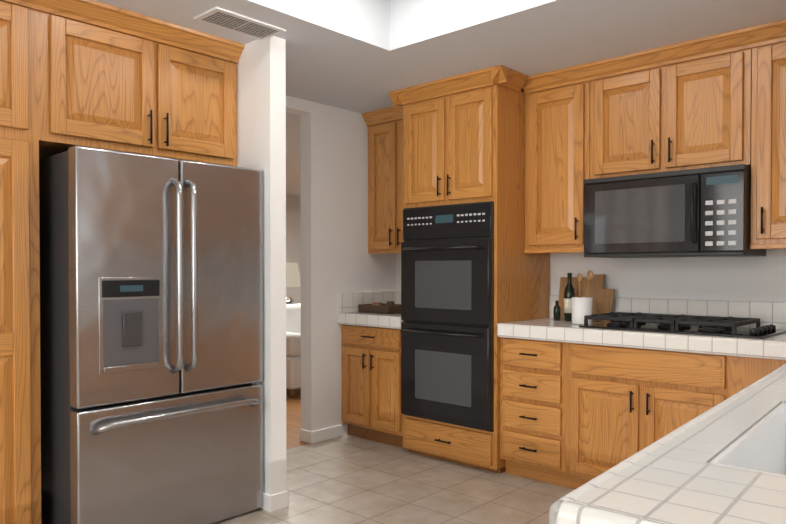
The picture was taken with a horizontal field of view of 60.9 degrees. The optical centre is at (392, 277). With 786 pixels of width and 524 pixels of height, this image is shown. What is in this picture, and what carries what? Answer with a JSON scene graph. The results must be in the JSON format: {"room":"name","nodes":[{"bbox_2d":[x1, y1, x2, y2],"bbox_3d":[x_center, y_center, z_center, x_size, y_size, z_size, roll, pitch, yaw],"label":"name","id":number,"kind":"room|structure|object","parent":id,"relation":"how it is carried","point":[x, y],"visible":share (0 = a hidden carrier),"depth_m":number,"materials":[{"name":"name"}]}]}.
{"room":"kitchen","nodes":[
{"label":"kitchen","id":0,"kind":"room"},
{"bbox_2d":[237,36,292,494],"bbox_3d":[-0.910,-0.022,3.749,0.860,2.440,0.100,1,1,43],"label":"wall","id":1,"kind":"structure","parent":0,"point":[263,103],"depth_m":3.46,"materials":[{"name":"white paint"}]},
{"bbox_2d":[44,0,243,166],"bbox_3d":[-1.390,-0.918,3.426,0.606,0.640,1.002,1,1,43],"label":"upper cabinet","id":2,"kind":"object","parent":1,"relation":"attached to","point":[93,74],"depth_m":3.17,"materials":[{"name":"brown wood"}]},
{"bbox_2d":[293,97,396,435],"bbox_3d":[-2.384,-0.012,2.896,0.120,2.440,7.240,1,1,43],"label":"wall","id":3,"kind":"structure","parent":0,"point":[317,232],"depth_m":4.91,"materials":[{"name":"white paint"}]},
{"bbox_2d":[261,425,341,511],"bbox_3d":[-0.552,1.149,4.248,1.012,0.085,1.322,1,1,43],"label":"baseboard","id":4,"kind":"structure","parent":3,"relation":"attached to","point":[275,502],"depth_m":4.78,"materials":[{"name":"white wood"}]},
{"bbox_2d":[213,388,574,523],"bbox_3d":[-1.463,1.214,4.862,9.000,0.060,11.120,1,1,43],"label":"floor","id":5,"kind":"structure","parent":0,"point":[347,479],"depth_m":3.78,"materials":[{"name":"tile"}]},
{"bbox_2d":[0,0,43,523],"bbox_3d":[-2.100,-0.008,2.663,0.606,2.440,1.098,1,1,43],"label":"tall cabinet","id":6,"kind":"object","parent":5,"relation":"on","point":[21,21],"depth_m":2.80,"materials":[{"name":"brown wood"}]},
{"bbox_2d":[39,145,262,523],"bbox_3d":[-1.257,0.320,3.352,0.890,1.765,0.940,1,1,43],"label":"fridge","id":7,"kind":"object","parent":5,"relation":"on","point":[151,321],"visible":0.98,"depth_m":3.00,"materials":[{"name":"grey metal"}]},
{"bbox_2d":[286,304,300,397],"bbox_3d":[-0.974,0.727,7.039,0.870,0.860,0.900,1,1,43],"label":"armchair","id":8,"kind":"object","parent":5,"relation":"on","point":[293,347],"visible":0.19,"depth_m":6.49,"materials":[{"name":"white fabric"}]},
{"bbox_2d":[338,291,406,448],"bbox_3d":[0.036,0.647,4.981,0.632,1.070,0.660,1,1,43],"label":"base cabinet","id":9,"kind":"object","parent":5,"relation":"on","point":[371,376],"visible":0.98,"depth_m":4.78,"materials":[{"name":"brown wood"}]},
{"bbox_2d":[359,301,400,313],"bbox_3d":[-0.066,0.218,5.034,0.310,0.083,0.240,1,1,43],"label":"tray","id":10,"kind":"object","parent":9,"relation":"on","point":[389,307],"visible":0.79,"depth_m":4.94,"materials":[{"name":"brown wood"}]},
{"bbox_2d":[388,65,549,472],"bbox_3d":[0.526,-0.031,4.470,0.898,2.439,0.740,1,1,43],"label":"tall cabinet","id":11,"kind":"object","parent":5,"relation":"on","point":[473,274],"visible":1,"depth_m":4.19,"materials":[{"name":"brown wood"}]},
{"bbox_2d":[497,331,564,462],"bbox_3d":[1.008,0.761,4.113,0.441,0.866,0.629,1,1,43],"label":"base cabinet","id":12,"kind":"object","parent":5,"relation":"on","point":[532,367],"depth_m":3.88,"materials":[{"name":"brown wood"}]},
{"bbox_2d":[565,339,724,438],"bbox_3d":[1.476,0.766,3.683,0.830,0.866,0.629,1,1,43],"label":"base cabinet","id":13,"kind":"object","parent":5,"relation":"on","point":[604,382],"depth_m":3.50,"materials":[{"name":"brown wood"}]},
{"bbox_2d":[497,319,785,354],"bbox_3d":[1.452,0.305,3.691,1.657,0.052,0.642,1,1,43],"label":"countertop","id":14,"kind":"structure","parent":13,"relation":"on","point":[775,344],"depth_m":3.41,"materials":[{"name":"white tile"}]},
{"bbox_2d":[553,301,560,320],"bbox_3d":[1.031,0.206,4.203,0.044,0.125,0.044,1,1,43],"label":"bottle","id":15,"kind":"object","parent":14,"relation":"on","point":[556,312],"visible":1,"depth_m":4.19,"materials":[{"name":"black glass"}]},
{"bbox_2d":[564,273,574,320],"bbox_3d":[1.103,0.119,4.177,0.070,0.300,0.070,1,1,43],"label":"oil bottle","id":16,"kind":"object","parent":14,"relation":"on","point":[569,292],"visible":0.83,"depth_m":4.15,"materials":[{"name":"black glass"}]},
{"bbox_2d":[572,270,593,323],"bbox_3d":[1.123,0.113,3.969,0.120,0.318,0.120,1,1,43],"label":"utensil crock","id":17,"kind":"object","parent":14,"relation":"on","point":[582,307],"visible":0.9,"depth_m":3.93,"materials":[{"name":"white ceramic"}]},
{"bbox_2d":[559,274,614,321],"bbox_3d":[1.220,0.123,4.242,0.375,0.290,0.087,1,1,43],"label":"cutting boards","id":18,"kind":"object","parent":14,"relation":"on","point":[603,300],"visible":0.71,"depth_m":4.19,"materials":[{"name":"brown wood"}]},
{"bbox_2d":[579,312,785,338],"bbox_3d":[1.549,0.244,3.614,0.930,0.068,0.490,1,1,43],"label":"cooktop","id":19,"kind":"object","parent":14,"relation":"in","point":[698,325],"visible":1,"depth_m":3.50,"materials":[{"name":"black metal"}]},
{"bbox_2d":[725,351,776,374],"bbox_3d":[1.943,0.771,3.256,0.535,0.866,0.629,1,1,43],"label":"base cabinet","id":20,"kind":"object","parent":5,"relation":"on","point":[735,361],"depth_m":3.12,"materials":[{"name":"brown wood"}]},
{"bbox_2d":[505,355,785,523],"bbox_3d":[1.466,0.340,1.946,0.748,0.085,3.196,1,1,43],"label":"countertop","id":21,"kind":"structure","parent":20,"relation":"on","point":[715,453],"depth_m":1.28,"materials":[{"name":"white tile"}]},
{"bbox_2d":[705,402,785,523],"bbox_3d":[0.878,0.408,1.272,0.391,0.196,0.690,1,1,43],"label":"sink","id":22,"kind":"object","parent":21,"relation":"in","point":[756,443],"depth_m":1.38,"materials":[{"name":"white ceramic"}]},
{"bbox_3d":[-1.283,0.816,7.894,0.500,0.660,0.500,1,1,43],"label":"side table","id":23,"kind":"object","parent":5,"relation":"on","visible":0},
{"bbox_2d":[286,263,300,303],"bbox_3d":[-1.284,0.154,7.886,0.420,0.660,0.420,1,1,43],"label":"table lamp","id":24,"kind":"object","parent":23,"relation":"on","point":[293,279],"visible":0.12,"depth_m":7.76,"materials":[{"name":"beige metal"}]},
{"bbox_2d":[95,0,785,197],"bbox_3d":[-1.460,-1.485,4.743,9.120,0.460,11.240,1,1,43],"label":"ceiling","id":25,"kind":"structure","parent":0,"point":[361,56],"depth_m":3.47,"materials":[{"name":"white paint"}]},
{"bbox_2d":[193,7,285,39],"bbox_3d":[-0.740,-1.230,3.252,0.200,0.012,0.400,1,1,43],"label":"ceiling vent","id":26,"kind":"object","parent":25,"relation":"in","point":[234,22],"visible":1,"depth_m":3.22,"materials":[{"name":"white metal"}]},
{"bbox_2d":[397,249,785,301],"bbox_3d":[1.474,-0.028,4.188,3.780,2.440,0.120,1,1,43],"label":"wall","id":27,"kind":"structure","parent":0,"point":[753,278],"depth_m":3.90,"materials":[{"name":"white paint"}]},
{"bbox_2d":[362,106,402,253],"bbox_3d":[0.127,-0.723,5.063,0.632,1.069,0.392,1,1,43],"label":"upper cabinet","id":28,"kind":"object","parent":27,"relation":"attached to","point":[385,180],"visible":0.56,"depth_m":5.03,"materials":[{"name":"brown wood"}]},
{"bbox_2d":[523,63,590,250],"bbox_3d":[1.101,-0.712,4.200,0.434,1.069,0.347,1,1,43],"label":"upper cabinet","id":29,"kind":"object","parent":27,"relation":"attached to","point":[557,103],"depth_m":4.06,"materials":[{"name":"brown wood"}]},
{"bbox_2d":[549,295,785,329],"bbox_3d":[1.933,0.204,3.671,2.393,0.150,0.020,1,1,43],"label":"backsplash","id":30,"kind":"structure","parent":27,"relation":"attached to","point":[768,313],"depth_m":3.79,"materials":[{"name":"white tile"}]},
{"bbox_2d":[587,27,750,178],"bbox_3d":[1.581,-0.908,3.758,0.860,0.667,0.347,1,1,43],"label":"upper cabinet","id":31,"kind":"object","parent":27,"relation":"attached to","point":[716,100],"depth_m":3.59,"materials":[{"name":"brown wood"}]},
{"bbox_2d":[584,164,765,257],"bbox_3d":[1.544,-0.342,3.723,0.854,0.450,0.459,1,1,43],"label":"microwave","id":32,"kind":"object","parent":31,"relation":"attached to","point":[702,212],"visible":1,"depth_m":3.54,"materials":[{"name":"black metal"}]},
{"bbox_2d":[750,19,785,246],"bbox_3d":[2.142,-0.701,3.246,0.654,1.069,0.347,1,1,43],"label":"upper cabinet","id":33,"kind":"object","parent":27,"relation":"attached to","point":[768,40],"depth_m":3.28,"materials":[{"name":"brown wood"}]}
]}

